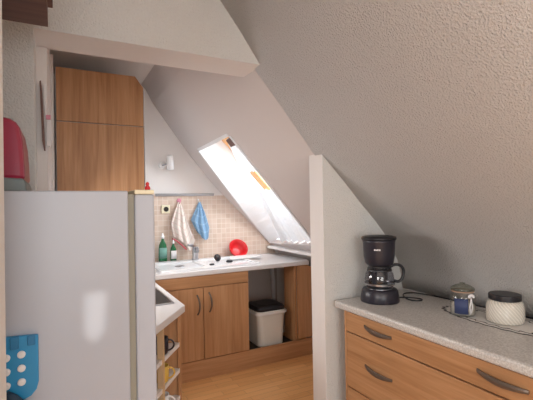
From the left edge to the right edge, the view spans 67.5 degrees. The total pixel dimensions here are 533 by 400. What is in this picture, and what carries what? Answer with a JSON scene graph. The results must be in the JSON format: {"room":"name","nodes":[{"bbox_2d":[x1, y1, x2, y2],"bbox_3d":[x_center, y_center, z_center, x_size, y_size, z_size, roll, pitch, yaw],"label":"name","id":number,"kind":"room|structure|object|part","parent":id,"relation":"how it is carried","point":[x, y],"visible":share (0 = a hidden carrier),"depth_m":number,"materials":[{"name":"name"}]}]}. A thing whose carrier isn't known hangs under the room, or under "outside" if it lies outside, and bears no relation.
{"room":"attic kitchen","nodes":[
{"label":"attic kitchen","id":0,"kind":"room"},
{"bbox_2d":[0,0,5,399],"bbox_3d":[-1.363,0.177,0.345,1.900,2.600,0.120,-1,-1,-28],"label":"wall pier","id":1,"kind":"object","parent":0,"point":[2,234],"visible":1,"depth_m":0.81,"materials":[{"name":"white paint"}]},
{"bbox_2d":[36,46,50,190],"bbox_3d":[-1.531,0.199,2.675,0.160,2.600,1.834,-1,-1,-28],"label":"wall","id":2,"kind":"structure","parent":0,"point":[42,53],"depth_m":1.90,"materials":[{"name":"white paint"}]},
{"bbox_2d":[50,54,54,190],"bbox_3d":[-1.483,0.249,2.781,0.020,2.500,0.110,-1,-1,-28],"label":"trim","id":3,"kind":"structure","parent":2,"relation":"attached to","point":[51,55],"depth_m":2.74,"materials":[{"name":"white paint"}]},
{"bbox_2d":[50,50,154,83],"bbox_3d":[-1.004,-1.153,0.511,2.720,0.050,6.400,-1,-1,-28],"label":"ceiling","id":4,"kind":"structure","parent":0,"point":[140,70],"depth_m":3.25,"materials":[{"name":"white paint"}]},
{"bbox_2d":[2,0,259,190],"bbox_3d":[-0.768,0.180,1.928,1.620,2.600,0.235,-1,-1,-28],"label":"wall","id":5,"kind":"structure","parent":0,"point":[199,35],"depth_m":1.89,"materials":[{"name":"white paint"}]},
{"bbox_2d":[39,80,51,150],"bbox_3d":[-1.044,-0.396,1.887,0.048,0.330,0.029,-1,-1,-28],"label":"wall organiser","id":6,"kind":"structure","parent":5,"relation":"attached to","point":[48,117],"depth_m":1.89,"materials":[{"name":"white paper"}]},
{"bbox_2d":[53,74,284,331],"bbox_3d":[-0.841,0.189,4.010,2.620,2.620,0.108,-1,-1,-28],"label":"wall","id":7,"kind":"structure","parent":0,"point":[226,223],"depth_m":3.98,"materials":[{"name":"white paint"}]},
{"bbox_2d":[161,205,169,212],"bbox_3d":[-0.977,0.090,3.869,0.080,0.080,0.017,-1,-1,-28],"label":"wall socket","id":8,"kind":"object","parent":7,"relation":"attached to","point":[164,208],"visible":1,"depth_m":3.86,"materials":[{"name":"beige plastic"}]},
{"bbox_2d":[158,155,173,169],"bbox_3d":[-0.960,-0.358,3.849,0.162,0.148,0.091,-1,-1,30],"label":"spot lamp","id":9,"kind":"object","parent":7,"relation":"attached to","point":[170,164],"visible":1,"depth_m":3.81,"materials":[{"name":"white plastic"}]},
{"bbox_2d":[155,193,213,195],"bbox_3d":[-0.804,-0.051,3.967,0.590,0.027,0.018,-1,-1,-28],"label":"trim","id":10,"kind":"structure","parent":7,"relation":"attached to","point":[181,194],"depth_m":3.97,"materials":[{"name":"grey metal"}]},
{"bbox_2d":[222,137,269,190],"bbox_3d":[0.038,-0.220,3.674,1.014,0.943,0.730,-1,-1,-28],"label":"window","id":11,"kind":"structure","parent":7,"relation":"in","point":[227,141],"depth_m":3.92,"materials":[{"name":"brown wood"}]},
{"bbox_3d":[-0.239,-0.519,3.264,0.150,0.160,0.130,-1,-1,-28],"label":"handle","id":12,"kind":"part","parent":11,"relation":"part of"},
{"bbox_2d":[229,145,256,174],"bbox_3d":[-0.210,-0.381,3.417,0.265,0.307,0.440,-1,-1,-28],"label":"window pane","id":13,"kind":"object","parent":11,"relation":"hanging from","point":[245,166],"visible":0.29,"depth_m":3.46,"materials":[{"name":"glass"}]},
{"bbox_2d":[197,133,310,242],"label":"window","id":14,"kind":"structure","parent":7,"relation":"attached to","point":[244,189],"depth_m":3.93,"materials":[{"name":"white glass"}]},
{"bbox_2d":[267,245,310,255],"bbox_3d":[0.393,0.502,4.032,0.380,0.026,0.938,-1,-1,-28],"label":"window sill","id":15,"kind":"structure","parent":7,"relation":"attached to","point":[292,250],"depth_m":3.95,"materials":[{"name":"white stone"}]},
{"bbox_3d":[-0.853,0.011,3.918,0.049,0.054,0.042,-1,-1,-28],"label":"wall hook","id":16,"kind":"object","parent":7,"relation":"attached to","visible":0},
{"bbox_2d":[171,202,194,250],"bbox_3d":[-0.818,0.264,3.909,0.235,0.491,0.055,-1,-1,-28],"label":"kitchen towel","id":17,"kind":"object","parent":16,"relation":"hanging from","point":[181,231],"visible":0.99,"depth_m":3.90,"materials":[{"name":"beige fabric"}]},
{"bbox_3d":[-0.679,0.008,4.009,0.014,0.039,0.042,-1,-1,-28],"label":"wall hook","id":18,"kind":"object","parent":7,"relation":"attached to","visible":0},
{"bbox_2d":[191,202,208,239],"bbox_3d":[-0.659,0.209,3.993,0.184,0.386,0.054,-1,-1,-28],"label":"kitchen towel","id":19,"kind":"object","parent":18,"relation":"hanging from","point":[199,219],"visible":1,"depth_m":3.99,"materials":[{"name":"blue fabric"}]},
{"bbox_2d":[141,65,313,266],"bbox_3d":[-0.010,-0.211,3.355,1.695,1.915,1.950,-1,-1,-28],"label":"ceiling","id":20,"kind":"structure","parent":0,"point":[199,107],"depth_m":2.96,"materials":[{"name":"grey paint"}]},
{"bbox_2d":[258,189,310,242],"bbox_3d":[0.134,0.166,3.796,0.443,0.548,0.630,-1,-1,-28],"label":"lace curtain","id":21,"kind":"object","parent":20,"relation":"hanging from","point":[286,227],"visible":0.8,"depth_m":3.77,"materials":[{"name":"white fabric"}]},
{"bbox_2d":[182,332,313,399],"bbox_3d":[-0.125,1.485,0.924,4.600,0.050,6.400,-1,-1,-28],"label":"floor","id":22,"kind":"structure","parent":0,"point":[291,379],"depth_m":3.21,"materials":[{"name":"brown wood"}]},
{"bbox_2d":[4,190,156,399],"bbox_3d":[-0.763,0.726,1.310,0.684,1.498,0.550,-1,-1,-28],"label":"fridge","id":23,"kind":"object","parent":22,"relation":"on","point":[80,265],"visible":1,"depth_m":1.14,"materials":[{"name":"grey metal"}]},
{"bbox_2d":[3,117,31,190],"bbox_3d":[-0.856,-0.130,1.225,0.220,0.220,0.250,-1,-1,-28],"label":"bin","id":24,"kind":"object","parent":23,"relation":"on","point":[16,161],"visible":0.85,"depth_m":1.16,"materials":[{"name":"red plastic"}]},
{"bbox_2d":[6,334,38,399],"bbox_3d":[-0.675,0.463,1.022,0.159,0.222,0.046,-1,-1,-28],"label":"holder","id":25,"kind":"object","parent":23,"relation":"attached to","point":[22,351],"visible":0.84,"depth_m":1.05,"materials":[{"name":"blue plastic"}]},
{"bbox_3d":[-0.487,0.699,1.455,0.059,1.424,0.548,-1,-1,-28],"label":"door","id":26,"kind":"part","parent":23,"relation":"part of","materials":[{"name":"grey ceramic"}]},
{"bbox_2d":[145,182,149,189],"bbox_3d":[-0.376,-0.044,1.260,0.018,0.026,0.018,-1,-1,-28],"label":"clip","id":27,"kind":"object","parent":23,"relation":"on","point":[147,187],"visible":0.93,"depth_m":1.25,"materials":[{"name":"red plastic"}]},
{"bbox_2d":[55,67,145,190],"bbox_3d":[-1.348,0.272,3.240,0.622,2.457,0.600,-1,-1,-28],"label":"tall cabinet","id":28,"kind":"object","parent":22,"relation":"on","point":[101,131],"visible":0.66,"depth_m":2.97,"materials":[{"name":"brown wood"}]},
{"bbox_3d":[-1.236,-0.763,2.990,0.604,0.384,0.020,-1,-1,-28],"label":"door","id":29,"kind":"part","parent":28,"relation":"part of","materials":[{"name":"brown wood"}]},
{"bbox_3d":[-1.216,0.405,2.980,0.604,1.942,0.020,-1,-1,-28],"label":"door","id":30,"kind":"part","parent":28,"relation":"part of","materials":[{"name":"brown wood"}]},
{"bbox_3d":[-1.075,0.321,3.382,0.008,2.352,0.600,-1,-1,-28],"label":"panel","id":31,"kind":"part","parent":28,"relation":"part of","materials":[{"name":"brown wood"}]},
{"bbox_2d":[156,315,181,399],"bbox_3d":[-0.668,1.049,1.899,0.620,0.858,0.358,-1,-1,-28],"label":"corner shelf","id":32,"kind":"object","parent":22,"relation":"on","point":[173,385],"visible":0.3,"depth_m":2.15,"materials":[{"name":"brown wood"}]},
{"bbox_2d":[156,335,174,354],"bbox_3d":[-0.514,0.731,2.009,0.098,0.082,0.068,-1,-1,-28],"label":"mug","id":33,"kind":"object","parent":32,"relation":"on","point":[166,338],"visible":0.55,"depth_m":1.99,"materials":[{"name":"black ceramic"}]},
{"bbox_2d":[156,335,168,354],"bbox_3d":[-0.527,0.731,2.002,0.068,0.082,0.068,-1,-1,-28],"label":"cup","id":34,"kind":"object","parent":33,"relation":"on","point":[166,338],"depth_m":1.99,"materials":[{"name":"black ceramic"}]},
{"bbox_3d":[-0.481,0.729,2.015,0.035,0.063,0.009,-1,0,-15],"label":"handle","id":35,"kind":"part","parent":33,"relation":"part of","materials":[{"name":"black ceramic"}]},
{"bbox_2d":[157,363,174,383],"bbox_3d":[-0.511,0.871,2.008,0.098,0.082,0.068,-1,-1,-28],"label":"mug","id":36,"kind":"object","parent":32,"relation":"on","point":[167,366],"visible":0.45,"depth_m":1.99,"materials":[{"name":"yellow ceramic"}]},
{"bbox_2d":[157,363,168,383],"bbox_3d":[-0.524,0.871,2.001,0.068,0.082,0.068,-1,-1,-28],"label":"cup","id":37,"kind":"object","parent":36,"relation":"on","point":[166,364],"depth_m":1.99,"materials":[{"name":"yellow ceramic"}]},
{"bbox_3d":[-0.478,0.869,2.014,0.035,0.063,0.009,-1,0,-15],"label":"handle","id":38,"kind":"part","parent":36,"relation":"part of","materials":[{"name":"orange ceramic"}]},
{"bbox_2d":[165,391,175,399],"bbox_3d":[-0.509,1.016,2.007,0.098,0.082,0.068,-1,-1,-28],"label":"mug","id":39,"kind":"object","parent":32,"relation":"on","point":[167,395],"visible":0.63,"depth_m":2.01,"materials":[{"name":"white ceramic"}]},
{"bbox_2d":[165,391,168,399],"bbox_3d":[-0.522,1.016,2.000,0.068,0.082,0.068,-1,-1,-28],"label":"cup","id":40,"kind":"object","parent":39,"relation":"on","point":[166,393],"depth_m":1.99,"materials":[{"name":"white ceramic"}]},
{"bbox_3d":[-0.473,1.048,2.173,0.019,0.858,0.018,-1,-1,-28],"label":"post","id":41,"kind":"part","parent":32,"relation":"part of","materials":[{"name":"brown wood"}]},
{"bbox_2d":[155,271,248,363],"bbox_3d":[-0.686,1.013,3.600,0.862,0.758,0.722,-1,-1,-28],"label":"base cabinet","id":42,"kind":"object","parent":22,"relation":"on","point":[215,318],"visible":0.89,"depth_m":3.35,"materials":[{"name":"brown wood"}]},
{"bbox_3d":[-0.723,1.028,3.227,0.440,0.593,0.020,-1,-1,-28],"label":"door","id":43,"kind":"part","parent":42,"relation":"part of","materials":[{"name":"brown wood"}]},
{"bbox_3d":[-0.558,0.868,3.288,0.046,0.170,0.020,-1,-1,36],"label":"handle","id":44,"kind":"part","parent":42,"relation":"part of","materials":[{"name":"brown metal"}]},
{"bbox_3d":[-0.544,0.677,3.326,0.856,0.094,0.020,-1,-1,-28],"label":"panel","id":45,"kind":"part","parent":42,"relation":"part of","materials":[{"name":"brown wood"}]},
{"bbox_3d":[-0.466,0.856,3.336,0.046,0.170,0.020,-1,-1,36],"label":"handle","id":46,"kind":"part","parent":42,"relation":"part of","materials":[{"name":"brown metal"}]},
{"bbox_3d":[-0.341,1.023,3.426,0.411,0.593,0.020,-1,-1,-28],"label":"door","id":47,"kind":"part","parent":42,"relation":"part of","materials":[{"name":"brown wood"}]},
{"bbox_2d":[155,253,308,279],"bbox_3d":[-0.402,0.609,3.772,1.533,0.040,0.700,-1,-1,-28],"label":"countertop","id":48,"kind":"structure","parent":42,"relation":"on","point":[269,260],"depth_m":3.55,"materials":[{"name":"white"}]},
{"bbox_2d":[159,233,166,261],"bbox_3d":[-0.988,0.458,3.802,0.081,0.282,0.059,-1,-1,-28],"label":"dish soap bottle","id":49,"kind":"object","parent":48,"relation":"on","point":[162,246],"visible":0.9,"depth_m":3.78,"materials":[{"name":"green plastic"}]},
{"bbox_2d":[170,240,176,260],"bbox_3d":[-0.896,0.489,3.838,0.062,0.217,0.045,-1,-1,-28],"label":"dish soap bottle","id":50,"kind":"object","parent":48,"relation":"on","point":[173,252],"visible":0.88,"depth_m":3.82,"materials":[{"name":"green plastic"}]},
{"bbox_2d":[187,244,198,259],"bbox_3d":[-0.694,0.492,3.775,0.109,0.166,0.227,-1,0,-11],"label":"tap","id":51,"kind":"object","parent":48,"relation":"on","point":[195,249],"visible":1,"depth_m":3.83,"materials":[{"name":"silver metal"}]},
{"bbox_2d":[155,256,259,272],"bbox_3d":[-0.580,0.582,3.662,0.890,0.018,0.555,-1,-1,-28],"label":"sink","id":52,"kind":"object","parent":48,"relation":"in","point":[202,263],"visible":0.78,"depth_m":3.60,"materials":[{"name":"white ceramic"}]},
{"bbox_2d":[214,254,220,260],"bbox_3d":[-0.461,0.543,3.756,0.052,0.068,0.072,-1,-1,39],"label":"strainer","id":53,"kind":"object","parent":52,"relation":"on","point":[217,257],"visible":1,"depth_m":3.74,"materials":[{"name":"black plastic"}]},
{"bbox_2d":[230,254,261,259],"bbox_3d":[-0.221,0.560,3.926,0.367,0.015,0.180,-1,-1,-28],"label":"chopping board","id":54,"kind":"object","parent":52,"relation":"on","point":[250,255],"visible":0.96,"depth_m":3.90,"materials":[{"name":"white plastic"}]},
{"bbox_2d":[229,239,247,255],"bbox_3d":[-0.297,0.499,4.132,0.204,0.181,0.161,-1,-1,-28],"label":"bowl","id":55,"kind":"object","parent":48,"relation":"on","point":[237,247],"visible":0.87,"depth_m":4.18,"materials":[{"name":"red plastic"}]},
{"bbox_2d":[181,337,312,383],"bbox_3d":[-0.157,1.404,3.517,1.714,0.158,0.017,-1,-1,-28],"label":"panel","id":56,"kind":"object","parent":22,"relation":"on","point":[238,361],"visible":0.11,"depth_m":3.49,"materials":[{"name":"brown wood"}]},
{"bbox_2d":[248,265,311,349],"bbox_3d":[0.053,1.044,4.005,0.820,0.838,0.677,-1,-1,-28],"label":"base cabinet","id":57,"kind":"object","parent":22,"relation":"on","point":[262,284],"visible":0.42,"depth_m":3.82,"materials":[{"name":"brown wood"}]},
{"bbox_2d":[249,299,286,346],"bbox_3d":[-0.013,1.159,3.801,0.328,0.374,0.330,-1,-1,-28],"label":"rubbish bin","id":58,"kind":"object","parent":57,"relation":"on","point":[266,316],"visible":0.83,"depth_m":3.68,"materials":[{"name":"white plastic"}]},
{"bbox_3d":[-0.015,0.997,3.801,0.300,0.048,0.305,-1,-1,-28],"label":"lid","id":59,"kind":"part","parent":58,"relation":"part of","materials":[{"name":"black plastic"}]},
{"bbox_3d":[0.231,1.010,3.851,0.017,0.778,0.197,-1,-1,-28],"label":"panel","id":60,"kind":"part","parent":57,"relation":"part of","materials":[{"name":"brown wood"}]},
{"bbox_3d":[0.430,0.961,3.831,0.312,0.687,0.017,-1,-1,-28],"label":"panel","id":61,"kind":"part","parent":57,"relation":"part of","materials":[{"name":"brown wood"}]},
{"bbox_2d":[335,289,532,399],"bbox_3d":[0.973,1.014,1.898,0.602,0.870,1.335,-1,-1,-28],"label":"drawer cabinet","id":62,"kind":"object","parent":22,"relation":"on","point":[383,362],"depth_m":1.84,"materials":[{"name":"brown wood"}]},
{"bbox_3d":[0.466,1.007,2.294,0.017,0.748,0.014,-1,-1,-28],"label":"panel","id":63,"kind":"part","parent":62,"relation":"part of","materials":[{"name":"brown wood"}]},
{"bbox_3d":[0.752,1.209,1.752,0.018,0.306,1.200,-1,-1,-28],"label":"drawer","id":64,"kind":"part","parent":62,"relation":"part of","materials":[{"name":"brown wood"}]},
{"bbox_3d":[0.566,0.896,2.054,0.027,0.029,0.196,-1,-1,-28],"label":"handle","id":65,"kind":"part","parent":62,"relation":"part of","materials":[{"name":"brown metal"}]},
{"bbox_3d":[0.562,0.685,2.055,0.027,0.029,0.196,-1,-1,-28],"label":"handle","id":66,"kind":"part","parent":62,"relation":"part of","materials":[{"name":"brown metal"}]},
{"bbox_2d":[361,235,404,304],"bbox_3d":[0.658,0.397,2.329,0.218,0.382,0.215,-1,-1,45],"label":"coffee maker","id":67,"kind":"object","parent":62,"relation":"on","point":[378,250],"visible":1,"depth_m":2.27,"materials":[{"name":"black plastic"}]},
{"bbox_3d":[0.655,0.217,2.330,0.196,0.024,0.193,-1,-1,-28],"label":"lid","id":68,"kind":"part","parent":67,"relation":"part of","materials":[{"name":"black plastic"}]},
{"bbox_2d":[362,240,395,266],"bbox_3d":[0.656,0.305,2.329,0.188,0.150,0.186,-1,-1,-28],"label":"basket","id":69,"kind":"object","parent":67,"relation":"on","point":[377,253],"depth_m":2.26,"materials":[{"name":"black plastic"}]},
{"bbox_3d":[0.658,0.387,2.329,0.117,0.009,0.116,-1,-1,-28],"label":"lid","id":70,"kind":"part","parent":67,"relation":"part of","materials":[{"name":"black plastic"}]},
{"bbox_3d":[0.660,0.511,2.327,0.145,0.004,0.145,-1,-1,-28],"label":"warming plate","id":71,"kind":"part","parent":67,"relation":"part of","materials":[{"name":"silver metal"}]},
{"bbox_3d":[0.761,0.426,2.328,0.093,0.116,0.017,-1,0,0],"label":"handle","id":72,"kind":"part","parent":67,"relation":"part of","materials":[{"name":"black plastic"}]},
{"bbox_3d":[0.746,0.896,1.755,0.018,0.304,1.200,-1,-1,-28],"label":"drawer","id":73,"kind":"part","parent":62,"relation":"part of","materials":[{"name":"brown wood"}]},
{"bbox_3d":[0.971,0.600,1.904,0.591,0.042,1.335,-1,-1,-28],"label":"chest top","id":74,"kind":"part","parent":62,"relation":"part of","materials":[{"name":"grey stone"}]},
{"bbox_2d":[399,292,532,318],"bbox_3d":[1.180,0.570,2.061,0.226,0.012,1.060,-1,-1,-42],"label":"power cord","id":75,"kind":"object","parent":62,"relation":"on","point":[406,292],"visible":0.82,"depth_m":2.36,"materials":[{"name":"black plastic"}]},
{"bbox_2d":[442,306,532,335],"bbox_3d":[1.119,0.575,1.894,0.251,0.002,0.644,-1,-1,-28],"label":"doily","id":76,"kind":"object","parent":62,"relation":"on","point":[526,328],"visible":0.56,"depth_m":1.85,"materials":[{"name":"white fabric"}]},
{"bbox_2d":[450,283,474,316],"bbox_3d":[0.989,0.495,2.011,0.118,0.162,0.120,-1,-1,33],"label":"glass jar","id":77,"kind":"object","parent":76,"relation":"on","point":[461,307],"visible":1,"depth_m":1.97,"materials":[{"name":"beige"}]},
{"bbox_2d":[486,290,525,325],"bbox_3d":[1.126,0.507,1.883,0.162,0.132,0.162,-1,-1,-28],"label":"candle jar","id":78,"kind":"object","parent":76,"relation":"on","point":[507,308],"visible":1,"depth_m":1.82,"materials":[{"name":"beige ceramic"}]},
{"bbox_3d":[1.125,0.455,1.884,0.138,0.028,0.138,-1,-1,-28],"label":"lid","id":79,"kind":"part","parent":78,"relation":"part of","materials":[{"name":"black plastic"}]},
{"bbox_3d":[0.864,0.675,1.478,0.027,0.029,0.196,-1,-1,-28],"label":"handle","id":80,"kind":"part","parent":62,"relation":"part of","materials":[{"name":"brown metal"}]},
{"bbox_3d":[-0.986,1.059,2.507,0.620,0.860,0.990,-1,-1,-28],"label":"base cabinet","id":81,"kind":"object","parent":22,"relation":"on","visible":0},
{"bbox_2d":[155,283,184,333],"bbox_3d":[-0.897,0.605,2.353,0.646,0.038,1.370,-1,-1,-28],"label":"countertop","id":82,"kind":"structure","parent":81,"relation":"on","point":[165,314],"depth_m":2.08,"materials":[{"name":"white"}]},
{"bbox_2d":[155,287,173,305],"bbox_3d":[-0.891,0.581,2.359,0.542,0.008,0.589,-1,-1,-28],"label":"cooktop","id":83,"kind":"object","parent":82,"relation":"in","point":[161,299],"visible":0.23,"depth_m":2.30,"materials":[{"name":"black glass"}]},
{"bbox_2d":[296,272,311,337],"bbox_3d":[0.750,1.038,3.730,0.080,0.860,2.050,-1,-1,-28],"label":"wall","id":84,"kind":"structure","parent":0,"point":[296,272],"depth_m":4.44,"materials":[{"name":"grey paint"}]},
{"bbox_2d":[309,154,402,399],"bbox_3d":[0.740,0.578,2.655,0.963,1.763,0.140,-1,-1,-28],"label":"wall pier","id":85,"kind":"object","parent":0,"point":[338,220],"visible":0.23,"depth_m":2.43,"materials":[{"name":"white paint"}]},
{"bbox_2d":[220,0,532,317],"bbox_3d":[1.299,-0.328,0.526,1.387,1.780,4.320,-1,-1,-28],"label":"wall","id":86,"kind":"structure","parent":0,"point":[423,109],"depth_m":1.77,"materials":[{"name":"white paint"}]},
{"bbox_3d":[-1.132,0.179,1.070,0.100,2.600,0.950,-1,-1,-28],"label":"wall niche","id":87,"kind":"object","parent":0,"visible":0},
{"bbox_2d":[2,0,52,26],"bbox_3d":[-0.845,-0.850,1.097,0.447,0.473,0.500,-1,-1,-28],"label":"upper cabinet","id":88,"kind":"object","parent":87,"relation":"attached to","point":[35,12],"visible":1,"depth_m":1.30,"materials":[{"name":"brown wood"}]},
{"bbox_3d":[-0.631,-0.866,1.152,0.016,0.447,0.400,-1,-1,-28],"label":"door","id":89,"kind":"part","parent":88,"relation":"part of","materials":[{"name":"brown wood"}]}
]}

